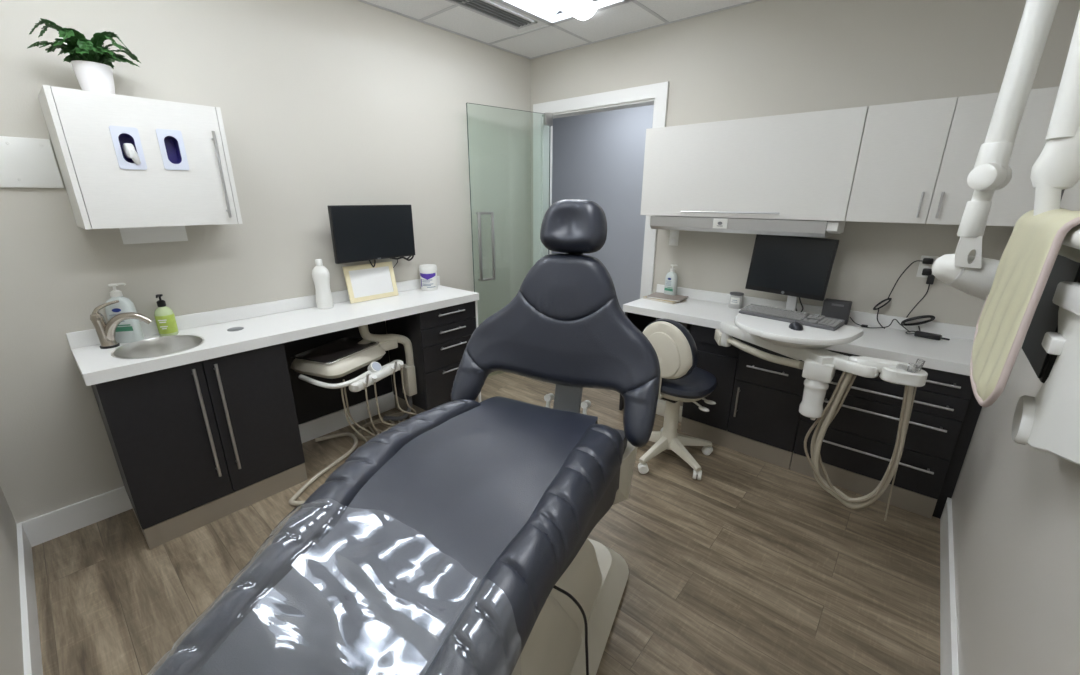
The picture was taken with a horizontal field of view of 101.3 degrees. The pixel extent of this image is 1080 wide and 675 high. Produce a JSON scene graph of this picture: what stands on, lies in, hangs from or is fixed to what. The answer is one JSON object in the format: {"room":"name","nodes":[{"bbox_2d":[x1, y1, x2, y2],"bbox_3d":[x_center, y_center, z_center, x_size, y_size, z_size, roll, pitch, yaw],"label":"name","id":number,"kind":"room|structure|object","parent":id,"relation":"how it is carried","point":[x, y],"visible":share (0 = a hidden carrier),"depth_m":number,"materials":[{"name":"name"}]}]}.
{"room":"dental clinic","nodes":[
{"label":"dental clinic","id":0,"kind":"room"},
{"bbox_2d":[0,486,23,674],"bbox_3d":[-1.169,-0.067,0.559,3.164,2.833,0.120,15,23,38],"label":"wall","id":1,"kind":"structure","parent":0,"point":[11,645],"depth_m":1.49,"materials":[{"name":"grey paint"}]},
{"bbox_2d":[17,524,42,674],"bbox_3d":[-1.129,1.206,1.015,3.134,0.130,0.015,15,23,38],"label":"baseboard","id":2,"kind":"structure","parent":1,"relation":"attached to","point":[32,659],"depth_m":1.61,"materials":[{"name":"white paint"}]},
{"bbox_2d":[0,0,530,523],"bbox_3d":[-1.251,-0.798,2.866,0.120,2.833,3.680,15,23,38],"label":"wall","id":3,"kind":"structure","parent":0,"point":[322,103],"depth_m":2.37,"materials":[{"name":"grey paint"}]},
{"bbox_2d":[0,136,63,187],"bbox_3d":[-2.168,-0.670,1.679,0.017,0.190,0.467,15,23,38],"label":"wall rail","id":4,"kind":"object","parent":3,"relation":"attached to","point":[24,162],"visible":1,"depth_m":1.78,"materials":[{"name":"white plastic"}]},
{"bbox_2d":[38,85,242,243],"bbox_3d":[-1.714,-0.718,1.961,0.335,0.587,0.545,15,23,38],"label":"upper cabinet","id":5,"kind":"object","parent":3,"relation":"attached to","point":[183,177],"visible":0.98,"depth_m":1.84,"materials":[{"name":"white laminate"}]},
{"bbox_2d":[28,18,140,93],"bbox_3d":[-1.779,-1.087,1.748,0.327,0.244,0.213,-16,24,-42],"label":"potted fern","id":6,"kind":"object","parent":5,"relation":"on","point":[91,62],"visible":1,"depth_m":1.73,"materials":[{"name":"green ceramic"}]},
{"bbox_2d":[71,60,114,93],"bbox_3d":[-1.788,-1.032,1.783,0.117,0.119,0.117,15,23,38],"label":"pot","id":7,"kind":"object","parent":5,"relation":"on","point":[92,75],"depth_m":1.75,"materials":[{"name":"white ceramic"}]},
{"bbox_2d":[123,143,140,164],"bbox_3d":[-1.665,-0.749,1.806,0.049,0.080,0.041,15,23,38],"label":"glove","id":8,"kind":"object","parent":5,"relation":"in","point":[129,151],"visible":1,"depth_m":1.79,"materials":[{"name":"white rubber"}]},
{"bbox_2d":[119,226,187,243],"bbox_3d":[-1.785,-0.483,2.053,0.008,0.084,0.235,15,23,38],"label":"paper towel","id":9,"kind":"object","parent":5,"relation":"hanging from","point":[136,235],"depth_m":2.05,"materials":[{"name":"white paper"}]},
{"bbox_2d":[17,392,394,546],"bbox_3d":[-1.557,0.626,2.841,0.015,0.130,2.360,15,23,38],"label":"baseboard","id":10,"kind":"structure","parent":3,"relation":"attached to","point":[40,529],"depth_m":2.18,"materials":[{"name":"white paint"}]},
{"bbox_2d":[284,321,392,424],"bbox_3d":[-1.371,0.169,2.922,0.012,0.685,0.813,15,23,38],"label":"panel","id":11,"kind":"object","parent":3,"relation":"attached to","point":[311,401],"visible":0.24,"depth_m":2.91,"materials":[{"name":"black laminate"}]},
{"bbox_2d":[328,205,414,263],"bbox_3d":[-1.096,-0.686,2.888,0.134,0.342,0.568,15,23,38],"label":"wall monitor","id":12,"kind":"object","parent":3,"relation":"attached to","point":[359,233],"visible":1,"depth_m":2.82,"materials":[{"name":"black plastic"}]},
{"bbox_2d":[390,255,413,267],"bbox_3d":[-0.965,-0.532,3.094,0.183,0.115,0.051,-13,22,-36],"label":"cable bundle","id":13,"kind":"object","parent":12,"relation":"hanging from","point":[405,258],"visible":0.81,"depth_m":3.09,"materials":[{"name":"black plastic"}]},
{"bbox_2d":[32,371,939,674],"bbox_3d":[-0.045,0.915,2.244,3.364,0.050,3.540,15,23,38],"label":"floor","id":14,"kind":"structure","parent":0,"point":[750,566],"depth_m":1.88,"materials":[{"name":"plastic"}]},
{"bbox_2d":[91,343,307,549],"bbox_3d":[-1.679,0.453,2.245,0.468,0.820,0.696,15,23,38],"label":"base cabinet","id":15,"kind":"object","parent":14,"relation":"on","point":[195,445],"visible":0.83,"depth_m":2.07,"materials":[{"name":"grey laminate"}]},
{"bbox_2d":[66,276,478,385],"bbox_3d":[-1.274,-0.145,2.577,0.464,0.122,2.027,15,23,38],"label":"countertop","id":16,"kind":"structure","parent":15,"relation":"on","point":[228,331],"depth_m":2.34,"materials":[{"name":"white laminate"}]},
{"bbox_2d":[90,300,152,348],"bbox_3d":[-1.881,-0.062,2.007,0.226,0.212,0.070,-5,18,-17],"label":"faucet","id":17,"kind":"object","parent":16,"relation":"on","point":[106,332],"visible":1,"depth_m":1.97,"materials":[{"name":"silver metal"}]},
{"bbox_2d":[105,283,143,342],"bbox_3d":[-1.938,-0.114,2.051,0.103,0.277,0.066,-5,18,-17],"label":"pump bottle","id":18,"kind":"object","parent":16,"relation":"on","point":[129,330],"visible":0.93,"depth_m":2.04,"materials":[{"name":"white plastic"}]},
{"bbox_2d":[111,335,204,358],"bbox_3d":[-1.737,0.106,2.046,0.351,0.145,0.330,15,23,38],"label":"sink","id":19,"kind":"object","parent":16,"relation":"in","point":[163,345],"visible":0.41,"depth_m":2.13,"materials":[{"name":"silver metal"}]},
{"bbox_2d":[154,294,178,335],"bbox_3d":[-1.835,-0.111,2.162,0.075,0.205,0.076,-6,19,-20],"label":"hand soap","id":20,"kind":"object","parent":16,"relation":"on","point":[164,316],"visible":1,"depth_m":2.15,"materials":[{"name":"green plastic"}]},
{"bbox_2d":[312,259,333,308],"bbox_3d":[-1.325,-0.327,2.693,0.098,0.298,0.098,15,23,38],"label":"bottle","id":21,"kind":"object","parent":16,"relation":"on","point":[320,273],"visible":1,"depth_m":2.67,"materials":[{"name":"white plastic"}]},
{"bbox_2d":[342,261,397,303],"bbox_3d":[-1.117,-0.370,2.941,0.056,0.232,0.344,15,23,38],"label":"frame","id":22,"kind":"object","parent":16,"relation":"on","point":[365,282],"visible":1,"depth_m":2.93,"materials":[{"name":"beige wood"}]},
{"bbox_2d":[358,325,416,420],"bbox_3d":[-1.068,0.235,2.920,0.201,0.804,0.476,15,23,38],"label":"arm","id":23,"kind":"object","parent":16,"relation":"hanging from","point":[387,342],"visible":0.69,"depth_m":2.98},
{"bbox_2d":[291,337,416,442],"bbox_3d":[-1.102,0.336,2.873,0.500,0.628,0.804,7,19,21],"label":"instrument","id":24,"kind":"object","parent":23,"relation":"attached to","point":[337,358],"visible":0.81,"depth_m":2.60,"materials":[{"name":"beige plastic"}]},
{"bbox_2d":[291,337,378,364],"bbox_3d":[-1.228,0.074,2.683,0.308,0.015,0.426,7,19,21],"label":"tray","id":25,"kind":"object","parent":24,"relation":"on","point":[343,350],"depth_m":2.64,"materials":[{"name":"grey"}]},
{"bbox_2d":[419,264,437,290],"bbox_3d":[-0.819,-0.443,3.258,0.128,0.182,0.128,15,23,38],"label":"wipes canister","id":26,"kind":"object","parent":16,"relation":"on","point":[428,272],"visible":1,"depth_m":3.21,"materials":[{"name":"white plastic"}]},
{"bbox_2d":[289,432,357,505],"bbox_3d":[-1.252,0.741,2.596,0.397,0.062,0.698,-9,20,-27],"label":"hose","id":27,"kind":"object","parent":14,"relation":"on","point":[299,492],"visible":0.71,"depth_m":2.61,"materials":[{"name":"beige"}]},
{"bbox_2d":[354,412,413,440],"bbox_3d":[-1.032,0.606,3.055,0.269,0.037,0.473,15,23,38],"label":"coil","id":28,"kind":"object","parent":14,"relation":"on","point":[378,420],"visible":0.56,"depth_m":3.05,"materials":[{"name":"beige rubber"}]},
{"bbox_2d":[148,199,659,674],"bbox_3d":[-0.189,0.451,1.108,0.734,1.518,1.675,8,19,23],"label":"dental chair","id":29,"kind":"object","parent":14,"relation":"on","point":[453,540],"visible":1,"depth_m":1.04,"materials":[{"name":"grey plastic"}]},
{"bbox_2d":[196,396,597,674],"bbox_3d":[-0.274,0.531,1.004,0.468,0.311,1.360,8,19,23],"label":"seat cushion","id":30,"kind":"object","parent":29,"relation":"on","point":[395,567],"depth_m":0.91,"materials":[{"name":"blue leather"}]},
{"bbox_2d":[386,301,478,416],"bbox_3d":[-0.769,0.136,3.257,0.464,0.820,0.468,15,23,38],"label":"base cabinet","id":31,"kind":"object","parent":14,"relation":"on","point":[439,338],"visible":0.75,"depth_m":3.06,"materials":[{"name":"grey laminate"}]},
{"bbox_2d":[475,301,480,402],"bbox_3d":[-0.628,0.076,3.448,0.449,0.820,0.016,15,23,38],"label":"end panel","id":32,"kind":"object","parent":14,"relation":"on","point":[476,304],"visible":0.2,"depth_m":3.23,"materials":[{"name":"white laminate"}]},
{"bbox_2d":[619,312,655,410],"bbox_3d":[0.753,0.129,3.380,0.018,0.770,0.461,15,23,38],"label":"panel","id":33,"kind":"object","parent":14,"relation":"on","point":[640,321],"visible":0.2,"depth_m":3.29,"materials":[{"name":"grey laminate"}]},
{"bbox_2d":[656,399,682,421],"bbox_3d":[0.890,0.516,3.267,0.430,0.100,0.060,15,23,38],"label":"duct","id":34,"kind":"object","parent":14,"relation":"on","point":[660,410],"visible":0.11,"depth_m":3.23,"materials":[{"name":"beige plastic"}]},
{"bbox_2d":[638,319,716,479],"bbox_3d":[0.771,0.307,2.593,0.530,0.903,0.550,-16,24,-41],"label":"stool","id":35,"kind":"object","parent":14,"relation":"on","point":[675,348],"visible":0.87,"depth_m":2.44,"materials":[{"name":"beige plastic"}]},
{"bbox_2d":[642,319,697,379],"bbox_3d":[0.699,0.058,2.437,0.085,0.335,0.358,-16,24,-41],"label":"backrest cushion","id":36,"kind":"object","parent":35,"relation":"on","point":[684,341],"depth_m":2.32,"materials":[{"name":"beige plastic"}]},
{"bbox_2d":[680,324,805,468],"bbox_3d":[1.354,0.296,2.858,0.675,0.770,0.506,15,23,38],"label":"base cabinet","id":37,"kind":"object","parent":14,"relation":"on","point":[755,413],"visible":0.68,"depth_m":2.68,"materials":[{"name":"grey laminate"}]},
{"bbox_2d":[623,284,975,375],"bbox_3d":[1.443,-0.112,2.674,1.851,0.120,0.510,15,23,38],"label":"countertop","id":38,"kind":"structure","parent":37,"relation":"on","point":[704,308],"depth_m":2.44,"materials":[{"name":"white laminate"}]},
{"bbox_2d":[644,296,685,303],"bbox_3d":[0.906,-0.284,3.223,0.180,0.011,0.250,-15,23,-40],"label":"folder","id":39,"kind":"object","parent":38,"relation":"on","point":[665,301],"visible":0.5,"depth_m":3.14,"materials":[{"name":"white paper"}]},
{"bbox_2d":[646,292,688,301],"bbox_3d":[0.927,-0.295,3.221,0.250,0.011,0.180,13,21,34],"label":"folder","id":40,"kind":"object","parent":39,"relation":"on","point":[657,295],"visible":0.95,"depth_m":3.21,"materials":[{"name":"beige paper"}]},
{"bbox_2d":[664,264,677,294],"bbox_3d":[0.966,-0.417,3.258,0.057,0.245,0.089,-16,24,-41],"label":"pump bottle","id":41,"kind":"object","parent":38,"relation":"on","point":[671,279],"visible":0.88,"depth_m":3.24,"materials":[{"name":"white plastic"}]},
{"bbox_2d":[679,322,689,330],"bbox_3d":[0.981,-0.062,3.072,0.100,0.120,0.082,15,23,38],"label":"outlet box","id":42,"kind":"object","parent":38,"relation":"attached to","point":[686,325],"visible":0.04,"depth_m":3.03,"materials":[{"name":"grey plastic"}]},
{"bbox_2d":[728,292,743,308],"bbox_3d":[1.318,-0.251,2.979,0.088,0.100,0.088,10,20,29],"label":"jar","id":43,"kind":"object","parent":38,"relation":"on","point":[736,298],"visible":1,"depth_m":2.95,"materials":[{"name":"grey plastic"}]},
{"bbox_2d":[730,297,739,304],"bbox_3d":[1.298,-0.244,2.948,0.055,0.045,0.010,10,20,29],"label":"print","id":44,"kind":"object","parent":43,"relation":"attached to","point":[733,300],"depth_m":2.95,"materials":[{"name":"white paper"}]},
{"bbox_2d":[745,234,838,310],"bbox_3d":[1.498,-0.365,2.670,0.442,0.505,0.170,15,23,38],"label":"desktop monitor","id":45,"kind":"object","parent":38,"relation":"on","point":[794,267],"visible":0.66,"depth_m":2.61,"materials":[{"name":"black plastic"}]},
{"bbox_2d":[821,298,851,324],"bbox_3d":[1.736,-0.150,2.598,0.133,0.137,0.072,15,23,38],"label":"media box","id":46,"kind":"object","parent":38,"relation":"on","point":[833,308],"visible":0.85,"depth_m":2.56,"materials":[{"name":"grey plastic"}]},
{"bbox_2d":[850,317,909,331],"bbox_3d":[1.921,-0.081,2.508,0.284,0.062,0.060,13,22,35],"label":"cable","id":47,"kind":"object","parent":38,"relation":"on","point":[862,325],"visible":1,"depth_m":2.50,"materials":[{"name":"black plastic"}]},
{"bbox_2d":[905,326,949,340],"bbox_3d":[2.054,-0.021,2.355,0.091,0.040,0.175,-4,18,-14],"label":"power adapter","id":48,"kind":"object","parent":38,"relation":"on","point":[919,333],"visible":1,"depth_m":2.34,"materials":[{"name":"black plastic"}]},
{"bbox_2d":[714,314,927,520],"bbox_3d":[1.184,0.319,2.229,0.465,0.805,1.076,-10,20,-29],"label":"delivery arm","id":49,"kind":"object","parent":37,"relation":"attached to","point":[819,365],"visible":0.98,"depth_m":1.96},
{"bbox_2d":[739,304,844,330],"bbox_3d":[1.232,-0.107,2.189,0.148,0.030,0.435,-15,23,-40],"label":"keyboard","id":50,"kind":"object","parent":49,"relation":"on","point":[806,319],"visible":1,"depth_m":2.15,"materials":[{"name":"grey plastic"}]},
{"bbox_2d":[789,320,802,330],"bbox_3d":[1.177,-0.057,2.033,0.057,0.030,0.090,5,18,15],"label":"computer mouse","id":51,"kind":"object","parent":49,"relation":"on","point":[795,325],"visible":1,"depth_m":2.01,"materials":[{"name":"black plastic"}]},
{"bbox_2d":[790,349,972,518],"bbox_3d":[1.852,0.427,2.448,0.640,0.770,0.509,15,23,38],"label":"base cabinet","id":52,"kind":"object","parent":14,"relation":"on","point":[857,447],"visible":0.65,"depth_m":2.24,"materials":[{"name":"grey laminate"}]},
{"bbox_2d":[932,392,981,518],"bbox_3d":[2.000,0.536,2.108,0.046,0.770,0.015,15,23,38],"label":"strip","id":53,"kind":"object","parent":14,"relation":"on","point":[973,411],"visible":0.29,"depth_m":2.11,"materials":[{"name":"grey laminate"}]},
{"bbox_2d":[364,0,751,57],"bbox_3d":[-0.003,-1.743,1.443,3.364,0.244,3.640,15,23,38],"label":"ceiling","id":54,"kind":"structure","parent":0,"point":[628,17],"depth_m":2.93,"materials":[{"name":"tile"}]},
{"bbox_2d":[445,0,536,28],"bbox_3d":[-0.450,-1.971,2.574,0.180,0.009,1.115,15,23,38],"label":"ceiling vent","id":55,"kind":"object","parent":54,"relation":"in","point":[489,9],"visible":1,"depth_m":2.77,"materials":[{"name":"silver metal"}]},
{"bbox_2d":[357,0,760,58],"bbox_3d":[-0.003,-1.628,1.479,3.164,0.012,3.440,15,23,38],"label":"grid","id":56,"kind":"object","parent":54,"relation":"attached to","point":[636,2],"visible":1,"depth_m":2.91,"materials":[{"name":"silver metal"}]},
{"bbox_2d":[498,0,628,23],"bbox_3d":[-0.091,-1.909,2.331,0.586,0.116,1.201,15,23,38],"label":"ceiling light","id":57,"kind":"object","parent":54,"relation":"attached to","point":[545,10],"visible":1,"depth_m":2.69,"materials":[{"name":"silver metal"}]},
{"bbox_2d":[509,0,559,19],"bbox_3d":[-0.091,-1.935,2.323,0.542,0.062,1.157,15,23,38],"label":"diffuser","id":58,"kind":"object","parent":57,"relation":"attached to","point":[539,9],"depth_m":2.78,"materials":[{"name":"white plastic"}]},
{"bbox_2d":[551,105,653,313],"bbox_3d":[1.688,-1.204,4.401,4.864,2.700,0.100,15,23,38],"label":"wall","id":59,"kind":"structure","parent":0,"point":[598,157],"depth_m":5.02,"materials":[{"name":"grey paint"}]},
{"bbox_2d":[531,0,1079,326],"bbox_3d":[1.155,-0.874,3.132,3.164,2.833,0.120,15,23,38],"label":"wall","id":60,"kind":"structure","parent":0,"point":[763,58],"depth_m":2.52,"materials":[{"name":"grey paint"}]},
{"bbox_2d":[466,103,552,291],"bbox_3d":[-0.210,-0.739,3.747,0.793,2.175,0.056,-13,22,-36],"label":"door","id":61,"kind":"structure","parent":60,"relation":"in","point":[548,117],"depth_m":3.55,"materials":[{"name":"clear glass"}]},
{"bbox_2d":[533,82,668,298],"bbox_3d":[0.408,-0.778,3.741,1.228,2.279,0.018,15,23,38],"label":"trim","id":62,"kind":"structure","parent":60,"relation":"attached to","point":[659,91],"depth_m":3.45,"materials":[{"name":"white paint"}]},
{"bbox_2d":[669,230,678,245],"bbox_3d":[0.981,-0.732,3.243,0.070,0.115,0.010,15,23,38],"label":"wall outlet","id":63,"kind":"object","parent":60,"relation":"attached to","point":[674,234],"visible":0.87,"depth_m":3.24,"materials":[{"name":"white plastic"}]},
{"bbox_2d":[671,232,675,243],"bbox_3d":[0.979,-0.731,3.241,0.034,0.085,0.005,15,23,38],"label":"socket","id":64,"kind":"object","parent":63,"relation":"attached to","point":[673,234],"depth_m":3.24,"materials":[{"name":"white paint"}]},
{"bbox_2d":[640,106,868,220],"bbox_3d":[1.229,-1.010,2.686,1.179,0.539,0.364,15,23,38],"label":"upper cabinet","id":65,"kind":"object","parent":60,"relation":"attached to","point":[797,166],"visible":0.89,"depth_m":2.50,"materials":[{"name":"white laminate"}]},
{"bbox_2d":[650,216,845,237],"bbox_3d":[1.245,-0.703,2.766,1.075,0.086,0.288,15,23,38],"label":"light","id":66,"kind":"object","parent":65,"relation":"attached to","point":[783,227],"visible":0.98,"depth_m":2.60,"materials":[{"name":"silver metal"}]},
{"bbox_2d":[873,258,933,328],"bbox_3d":[1.984,-0.240,2.440,0.205,0.401,0.057,13,22,35],"label":"cord","id":67,"kind":"object","parent":60,"relation":"attached to","point":[925,260],"visible":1,"depth_m":2.44,"materials":[{"name":"black plastic"}]},
{"bbox_2d":[901,268,934,325],"bbox_3d":[2.065,-0.208,2.383,0.136,0.318,0.054,15,23,38],"label":"cord","id":68,"kind":"object","parent":60,"relation":"attached to","point":[926,272],"visible":0.98,"depth_m":2.38,"materials":[{"name":"black plastic"}]},
{"bbox_2d":[916,255,938,277],"bbox_3d":[2.071,-0.378,2.369,0.070,0.115,0.010,15,23,38],"label":"wall outlet","id":69,"kind":"object","parent":60,"relation":"attached to","point":[921,267],"visible":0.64,"depth_m":2.38,"materials":[{"name":"white plastic"}]},
{"bbox_2d":[846,86,1058,225],"bbox_3d":[1.937,-0.824,2.107,0.683,0.539,0.362,15,23,38],"label":"upper cabinet","id":70,"kind":"object","parent":60,"relation":"attached to","point":[916,159],"visible":0.84,"depth_m":2.02,"materials":[{"name":"white laminate"}]},
{"bbox_2d":[951,180,1079,674],"bbox_3d":[1.237,-0.143,0.825,0.120,2.833,3.680,15,23,38],"label":"wall","id":71,"kind":"structure","parent":0,"point":[1016,506],"depth_m":1.19,"materials":[{"name":"grey paint"}]},
{"bbox_2d":[940,497,958,674],"bbox_3d":[1.036,1.183,1.114,0.015,0.130,2.965,15,23,38],"label":"baseboard","id":72,"kind":"structure","parent":71,"relation":"attached to","point":[948,624],"depth_m":1.67,"materials":[{"name":"white paint"}]},
{"bbox_2d":[931,0,1058,299],"bbox_3d":[1.400,-0.746,1.180,0.303,1.350,0.172,10,20,28],"label":"xray arm","id":73,"kind":"object","parent":71,"relation":"attached to","point":[974,276],"visible":0.92,"depth_m":1.26},
{"bbox_2d":[1012,281,1079,465],"bbox_3d":[1.024,0.092,0.821,0.101,0.393,0.570,15,23,38],"label":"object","id":74,"kind":"object","parent":71,"relation":"attached to","point":[1049,421],"visible":1,"depth_m":0.89,"materials":[{"name":"white plastic"}]},
{"bbox_2d":[1012,395,1034,444],"bbox_3d":[1.105,0.187,1.013,0.019,0.097,0.110,15,23,38],"label":"knob","id":75,"kind":"object","parent":74,"relation":"on","point":[1023,425],"depth_m":0.99,"materials":[{"name":"white plastic"}]},
{"bbox_2d":[1022,255,1079,382],"bbox_3d":[1.331,-0.096,1.114,0.059,0.370,0.320,15,23,38],"label":"screen","id":76,"kind":"object","parent":71,"relation":"attached to","point":[1045,318],"visible":0.53,"depth_m":1.13,"materials":[{"name":"black plastic"}]},
{"bbox_2d":[1030,10,1079,249],"bbox_3d":[1.145,-0.693,0.801,0.207,1.064,0.619,15,23,38],"label":"support arm","id":77,"kind":"object","parent":71,"relation":"attached to","point":[1056,170],"visible":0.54,"depth_m":1.01,"materials":[{"name":"white plastic"}]},
{"bbox_2d":[970,208,1079,406],"bbox_3d":[1.165,-0.074,1.050,0.125,0.448,0.399,12,21,34],"label":"apron","id":78,"kind":"object","parent":77,"relation":"hanging from","point":[1027,261],"visible":0.96,"depth_m":1.02,"materials":[{"name":"beige fabric"}]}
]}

